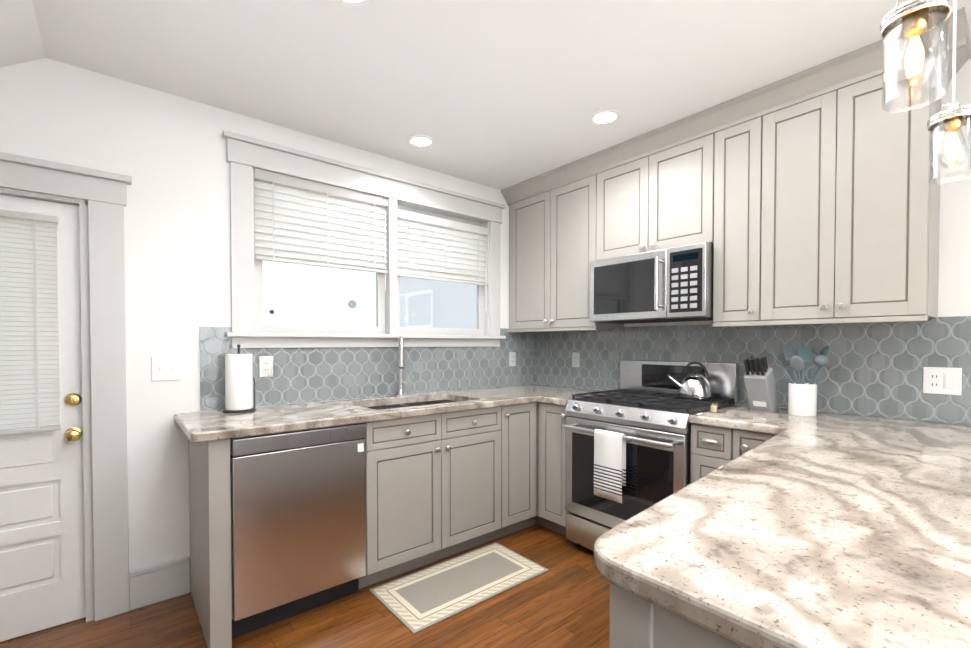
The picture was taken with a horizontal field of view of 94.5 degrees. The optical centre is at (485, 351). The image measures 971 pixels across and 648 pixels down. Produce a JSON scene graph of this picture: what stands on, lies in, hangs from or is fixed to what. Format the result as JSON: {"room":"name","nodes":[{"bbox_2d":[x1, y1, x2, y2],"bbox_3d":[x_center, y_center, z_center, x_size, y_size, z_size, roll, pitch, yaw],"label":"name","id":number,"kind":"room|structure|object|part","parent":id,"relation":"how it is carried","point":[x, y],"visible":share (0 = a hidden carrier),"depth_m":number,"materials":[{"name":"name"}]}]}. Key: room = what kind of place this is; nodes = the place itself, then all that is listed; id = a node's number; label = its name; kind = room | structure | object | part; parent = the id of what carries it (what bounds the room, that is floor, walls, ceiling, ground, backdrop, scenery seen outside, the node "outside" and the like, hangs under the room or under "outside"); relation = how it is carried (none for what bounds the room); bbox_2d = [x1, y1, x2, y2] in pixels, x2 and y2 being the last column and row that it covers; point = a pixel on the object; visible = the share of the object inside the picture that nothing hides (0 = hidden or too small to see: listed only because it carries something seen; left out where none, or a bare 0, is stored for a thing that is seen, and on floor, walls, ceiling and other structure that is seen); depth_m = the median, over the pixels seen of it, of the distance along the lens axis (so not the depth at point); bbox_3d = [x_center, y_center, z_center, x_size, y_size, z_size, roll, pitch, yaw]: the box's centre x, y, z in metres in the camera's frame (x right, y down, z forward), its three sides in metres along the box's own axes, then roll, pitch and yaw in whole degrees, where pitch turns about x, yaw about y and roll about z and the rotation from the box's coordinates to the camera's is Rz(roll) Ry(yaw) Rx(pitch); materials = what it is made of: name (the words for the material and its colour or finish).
{"room":"kitchen","nodes":[
{"label":"kitchen","id":0,"kind":"room"},
{"bbox_2d":[0,0,45,67],"bbox_3d":[-0.711,-0.924,-0.146,0.840,0.600,4.700,-1,1,-40],"label":"ceiling","id":1,"kind":"structure","parent":0,"point":[20,40],"depth_m":1.72,"materials":[{"name":"paint"}]},
{"bbox_2d":[0,58,528,570],"bbox_3d":[-1.091,-0.028,2.685,4.090,2.490,0.120,-1,1,-40],"label":"wall","id":2,"kind":"structure","parent":0,"point":[166,152],"depth_m":2.19,"materials":[{"name":"paint"}]},
{"bbox_2d":[0,194,85,641],"bbox_3d":[-2.119,0.286,1.792,0.790,1.877,0.112,-1,1,-40],"label":"door","id":3,"kind":"structure","parent":2,"relation":"in","point":[42,564],"depth_m":1.98,"materials":[{"name":"white paint"}]},
{"bbox_2d":[0,208,60,434],"bbox_3d":[-2.109,-0.119,1.777,0.615,0.935,0.028,-1,1,-40],"label":"door blinds","id":4,"kind":"object","parent":3,"relation":"attached to","point":[29,363],"visible":1,"depth_m":1.91,"materials":[{"name":"white plastic"}]},
{"bbox_2d":[0,152,131,621],"bbox_3d":[-2.124,0.213,1.804,1.120,2.040,0.165,-1,1,-40],"label":"door frame","id":5,"kind":"structure","parent":2,"relation":"attached to","point":[103,332],"depth_m":2.04,"materials":[{"name":"paint"}]},
{"bbox_2d":[129,556,189,609],"bbox_3d":[-1.592,1.133,2.198,0.240,0.185,0.022,-1,1,-40],"label":"baseboard","id":6,"kind":"structure","parent":2,"relation":"attached to","point":[155,583],"depth_m":2.19,"materials":[{"name":"paint"}]},
{"bbox_2d":[151,356,180,380],"bbox_3d":[-1.566,0.086,2.203,0.118,0.118,0.018,-1,1,-40],"label":"light switch","id":7,"kind":"object","parent":2,"relation":"attached to","point":[166,368],"visible":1,"depth_m":2.21,"materials":[{"name":"white plastic"}]},
{"bbox_2d":[222,130,505,347],"bbox_3d":[-0.644,-0.591,3.010,1.965,1.127,0.175,-1,1,-40],"label":"window","id":8,"kind":"structure","parent":2,"relation":"in","point":[246,155],"depth_m":2.81,"materials":[{"name":"paint"}]},
{"bbox_3d":[-0.673,-0.562,3.046,1.666,0.898,0.065,-1,1,-40],"label":"window sash","id":9,"kind":"part","parent":8,"relation":"part of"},
{"bbox_2d":[254,168,487,289],"bbox_3d":[-0.633,-0.655,2.997,1.662,0.705,0.057,-1,1,-40],"label":"window blinds","id":10,"kind":"object","parent":8,"relation":"attached to","point":[307,228],"visible":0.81,"depth_m":2.82,"materials":[{"name":"white plastic"}]},
{"bbox_2d":[199,327,534,410],"bbox_3d":[-0.516,0.060,3.081,2.460,0.469,0.006,-1,1,-40],"label":"backsplash","id":11,"kind":"structure","parent":2,"relation":"attached to","point":[303,375],"depth_m":2.84,"materials":[{"name":"tile"}]},
{"bbox_2d":[259,356,272,376],"bbox_3d":[-1.216,0.086,2.491,0.072,0.115,0.008,-1,1,-40],"label":"electrical outlet","id":12,"kind":"object","parent":11,"relation":"attached to","point":[265,366],"visible":1,"depth_m":2.49,"materials":[{"name":"white plastic"}]},
{"bbox_2d":[509,352,515,365],"bbox_3d":[0.221,0.065,3.683,0.072,0.115,0.008,-1,1,-40],"label":"electrical outlet","id":13,"kind":"object","parent":11,"relation":"attached to","point":[512,358],"visible":1,"depth_m":3.68,"materials":[{"name":"white plastic"}]},
{"bbox_2d":[0,524,609,647],"bbox_3d":[0.447,1.299,0.853,4.090,0.100,4.940,-1,1,-40],"label":"floor","id":14,"kind":"structure","parent":0,"point":[563,601],"depth_m":2.02,"materials":[{"name":"brown wood"}]},
{"bbox_2d":[230,423,365,638],"bbox_3d":[-1.012,0.789,2.269,0.586,0.872,0.636,-1,1,-40],"label":"dishwasher","id":15,"kind":"object","parent":14,"relation":"on","point":[298,520],"visible":0.92,"depth_m":2.00,"materials":[{"name":"silver metal"}]},
{"bbox_2d":[369,542,547,633],"bbox_3d":[-0.123,1.218,2.393,0.860,0.007,0.450,-1,1,-40],"label":"rug","id":16,"kind":"object","parent":14,"relation":"on","point":[418,601],"visible":1,"depth_m":2.34,"materials":[{"name":"beige fabric"}]},
{"bbox_2d":[437,402,536,543],"bbox_3d":[0.030,0.773,3.101,0.385,0.876,0.688,-1,1,-40],"label":"base cabinet","id":17,"kind":"object","parent":14,"relation":"on","point":[441,486],"depth_m":2.74,"materials":[{"name":"paint"}]},
{"bbox_2d":[174,384,617,442],"bbox_3d":[-0.278,0.322,2.711,2.568,0.040,0.884,-1,1,-40],"label":"countertop","id":18,"kind":"structure","parent":17,"relation":"on","point":[203,426],"depth_m":2.33,"materials":[{"name":"stone"}]},
{"bbox_2d":[223,344,255,412],"bbox_3d":[-1.266,0.136,2.303,0.150,0.344,0.150,-1,1,-40],"label":"paper towel holder","id":19,"kind":"object","parent":18,"relation":"on","point":[239,378],"visible":1,"depth_m":2.25,"materials":[{"name":"white paper"}]},
{"bbox_2d":[396,336,413,396],"bbox_3d":[-0.520,0.098,2.922,0.160,0.399,0.154,-1,1,-40],"label":"faucet","id":20,"kind":"object","parent":18,"relation":"on","point":[401,367],"visible":1,"depth_m":2.93,"materials":[{"name":"silver metal"}]},
{"bbox_2d":[366,400,458,409],"bbox_3d":[-0.423,0.442,2.734,0.780,0.198,0.460,-1,1,-40],"label":"sink","id":21,"kind":"object","parent":18,"relation":"in","point":[408,404],"visible":0.04,"depth_m":2.94,"materials":[{"name":"silver metal"}]},
{"bbox_2d":[537,402,567,535],"bbox_3d":[0.639,0.773,3.089,0.685,0.876,0.288,-1,1,-40],"label":"base cabinet","id":22,"kind":"object","parent":14,"relation":"on","point":[551,513],"depth_m":2.92,"materials":[{"name":"paint"}]},
{"bbox_2d":[562,360,739,550],"bbox_3d":[0.955,0.643,2.666,0.716,1.150,0.760,-1,1,-40],"label":"range","id":23,"kind":"object","parent":14,"relation":"on","point":[646,409],"visible":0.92,"depth_m":2.57,"materials":[{"name":"silver metal"}]},
{"bbox_2d":[594,429,625,502],"bbox_3d":[0.679,0.622,2.456,0.040,0.369,0.180,-1,1,-40],"label":"towel","id":24,"kind":"object","parent":23,"relation":"hanging from","point":[609,464],"visible":0.96,"depth_m":2.44,"materials":[{"name":"white fabric"}]},
{"bbox_2d":[666,361,711,399],"bbox_3d":[1.196,0.165,2.603,0.208,0.212,0.208,-1,1,-40],"label":"kettle","id":25,"kind":"object","parent":23,"relation":"on","point":[694,385],"visible":1,"depth_m":2.55,"materials":[{"name":"silver metal"}]},
{"bbox_2d":[610,582,743,647],"bbox_3d":[0.630,0.814,0.694,0.573,0.876,0.675,-1,1,-40],"label":"base cabinet","id":26,"kind":"object","parent":14,"relation":"on","point":[636,621],"depth_m":0.69,"materials":[{"name":"paint"}]},
{"bbox_2d":[594,404,970,647],"bbox_3d":[1.103,0.346,1.345,2.188,0.040,1.446,-1,1,-40],"label":"countertop","id":27,"kind":"structure","parent":26,"relation":"on","point":[820,529],"depth_m":0.80,"materials":[{"name":"stone"}]},
{"bbox_2d":[708,403,718,412],"bbox_3d":[1.152,0.286,2.265,0.048,0.045,0.048,-1,1,-40],"label":"votive candle","id":28,"kind":"object","parent":27,"relation":"on","point":[713,408],"visible":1,"depth_m":2.25,"materials":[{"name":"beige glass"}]},
{"bbox_2d":[743,356,778,411],"bbox_3d":[1.399,0.167,2.286,0.226,0.283,0.104,-1,1,-40],"label":"knife block","id":29,"kind":"object","parent":27,"relation":"on","point":[760,384],"visible":1,"depth_m":2.25,"materials":[{"name":"grey plastic"}]},
{"bbox_2d":[788,382,816,415],"bbox_3d":[1.555,0.234,2.201,0.116,0.152,0.116,-1,1,-40],"label":"utensil crock","id":30,"kind":"object","parent":27,"relation":"on","point":[802,399],"visible":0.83,"depth_m":2.16,"materials":[{"name":"white ceramic"}]},
{"bbox_2d":[771,345,829,383],"bbox_3d":[1.546,0.132,2.208,0.211,0.326,0.238,-1,1,-40],"label":"utensils","id":31,"kind":"object","parent":30,"relation":"in","point":[803,357],"visible":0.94,"depth_m":2.21,"materials":[{"name":"teal plastic"}]},
{"bbox_2d":[691,423,717,482],"bbox_3d":[1.322,0.786,2.317,0.618,0.876,0.241,-1,1,-40],"label":"base cabinet","id":32,"kind":"object","parent":14,"relation":"on","point":[702,436],"depth_m":2.17,"materials":[{"name":"paint"}]},
{"bbox_2d":[714,427,775,469],"bbox_3d":[1.486,0.790,2.120,0.618,0.876,0.467,-1,1,-40],"label":"base cabinet","id":33,"kind":"object","parent":14,"relation":"on","point":[730,444],"depth_m":2.05,"materials":[{"name":"paint"}]},
{"bbox_2d":[32,0,970,189],"bbox_3d":[0.447,-1.290,0.808,4.090,0.100,4.940,-1,1,-40],"label":"ceiling","id":34,"kind":"structure","parent":0,"point":[500,94],"depth_m":1.94,"materials":[{"name":"paint"}]},
{"bbox_2d":[334,0,373,7],"bbox_3d":[-0.469,-1.248,1.547,0.174,0.010,0.174,-1,1,-40],"label":"recessed light","id":35,"kind":"object","parent":34,"relation":"in","point":[356,3],"visible":1,"depth_m":1.61,"materials":[{"name":"white plastic"}]},
{"bbox_2d":[406,135,434,147],"bbox_3d":[-0.391,-1.268,2.719,0.174,0.010,0.174,-1,1,-40],"label":"recessed light","id":36,"kind":"object","parent":34,"relation":"in","point":[420,141],"visible":1,"depth_m":2.72,"materials":[{"name":"white plastic"}]},
{"bbox_2d":[589,109,621,125],"bbox_3d":[0.648,-1.263,2.429,0.174,0.010,0.174,-1,1,-40],"label":"recessed light","id":37,"kind":"object","parent":34,"relation":"in","point":[604,117],"visible":1,"depth_m":2.43,"materials":[{"name":"white plastic"}]},
{"bbox_2d":[880,0,952,111],"bbox_3d":[0.758,-0.843,0.788,0.116,0.794,0.110,-1,1,-40],"label":"pendant light","id":38,"kind":"object","parent":34,"relation":"hanging from","point":[904,21],"visible":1,"depth_m":0.79,"materials":[{"name":"clear glass"}]},
{"bbox_2d":[927,0,970,182],"bbox_3d":[1.157,-0.838,1.106,0.116,0.814,0.110,-1,1,-40],"label":"pendant light","id":39,"kind":"object","parent":34,"relation":"hanging from","point":[955,116],"visible":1,"depth_m":1.11,"materials":[{"name":"clear glass"}]},
{"bbox_2d":[541,58,970,425],"bbox_3d":[2.014,-0.017,2.051,0.120,2.490,4.820,-1,1,-40],"label":"wall","id":40,"kind":"structure","parent":0,"point":[954,290],"depth_m":1.93,"materials":[{"name":"paint"}]},
{"bbox_2d":[505,151,623,330],"bbox_3d":[0.599,-0.727,3.390,0.328,1.114,0.929,-1,1,-40],"label":"upper cabinet","id":41,"kind":"object","parent":40,"relation":"attached to","point":[557,219],"depth_m":3.23,"materials":[{"name":"paint"}]},
{"bbox_2d":[605,107,716,258],"bbox_3d":[1.099,-0.931,2.784,0.328,0.685,0.754,-1,1,-40],"label":"upper cabinet","id":42,"kind":"object","parent":40,"relation":"attached to","point":[659,185],"depth_m":2.60,"materials":[{"name":"paint"}]},
{"bbox_2d":[590,242,713,323],"bbox_3d":[1.051,-0.385,2.753,0.454,0.399,0.749,-1,1,-40],"label":"microwave","id":43,"kind":"object","parent":42,"relation":"attached to","point":[674,284],"visible":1,"depth_m":2.58,"materials":[{"name":"silver metal"}]},
{"bbox_2d":[713,99,752,326],"bbox_3d":[1.414,-0.710,2.408,0.328,1.114,0.345,-1,1,-40],"label":"upper cabinet","id":44,"kind":"object","parent":40,"relation":"attached to","point":[729,189],"depth_m":2.33,"materials":[{"name":"paint"}]},
{"bbox_2d":[535,316,970,424],"bbox_3d":[1.482,0.071,2.595,0.006,0.464,3.293,-1,1,-40],"label":"backsplash","id":45,"kind":"structure","parent":40,"relation":"attached to","point":[873,369],"depth_m":2.28,"materials":[{"name":"tile"}]},
{"bbox_2d":[572,352,579,366],"bbox_3d":[0.707,0.068,3.516,0.008,0.115,0.072,-1,1,-40],"label":"electrical outlet","id":46,"kind":"object","parent":45,"relation":"attached to","point":[575,359],"visible":1,"depth_m":3.51,"materials":[{"name":"white plastic"}]},
{"bbox_2d":[923,367,961,394],"bbox_3d":[1.996,0.130,1.961,0.010,0.118,0.118,-1,1,-40],"label":"electrical outlet","id":47,"kind":"object","parent":45,"relation":"attached to","point":[942,380],"visible":1,"depth_m":1.96,"materials":[{"name":"white plastic"}]},
{"bbox_2d":[745,27,948,325],"bbox_3d":[1.660,-0.705,2.112,0.328,1.114,0.648,-1,1,-40],"label":"upper cabinet","id":48,"kind":"object","parent":40,"relation":"attached to","point":[811,195],"depth_m":1.96,"materials":[{"name":"paint"}]},
{"label":"outside","id":49,"kind":"structure","parent":0,"visible":0},
{"bbox_2d":[400,225,476,328],"bbox_3d":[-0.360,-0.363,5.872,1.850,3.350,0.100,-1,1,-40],"label":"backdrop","id":50,"kind":"structure","parent":49,"point":[408,316],"depth_m":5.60,"materials":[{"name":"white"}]}
]}

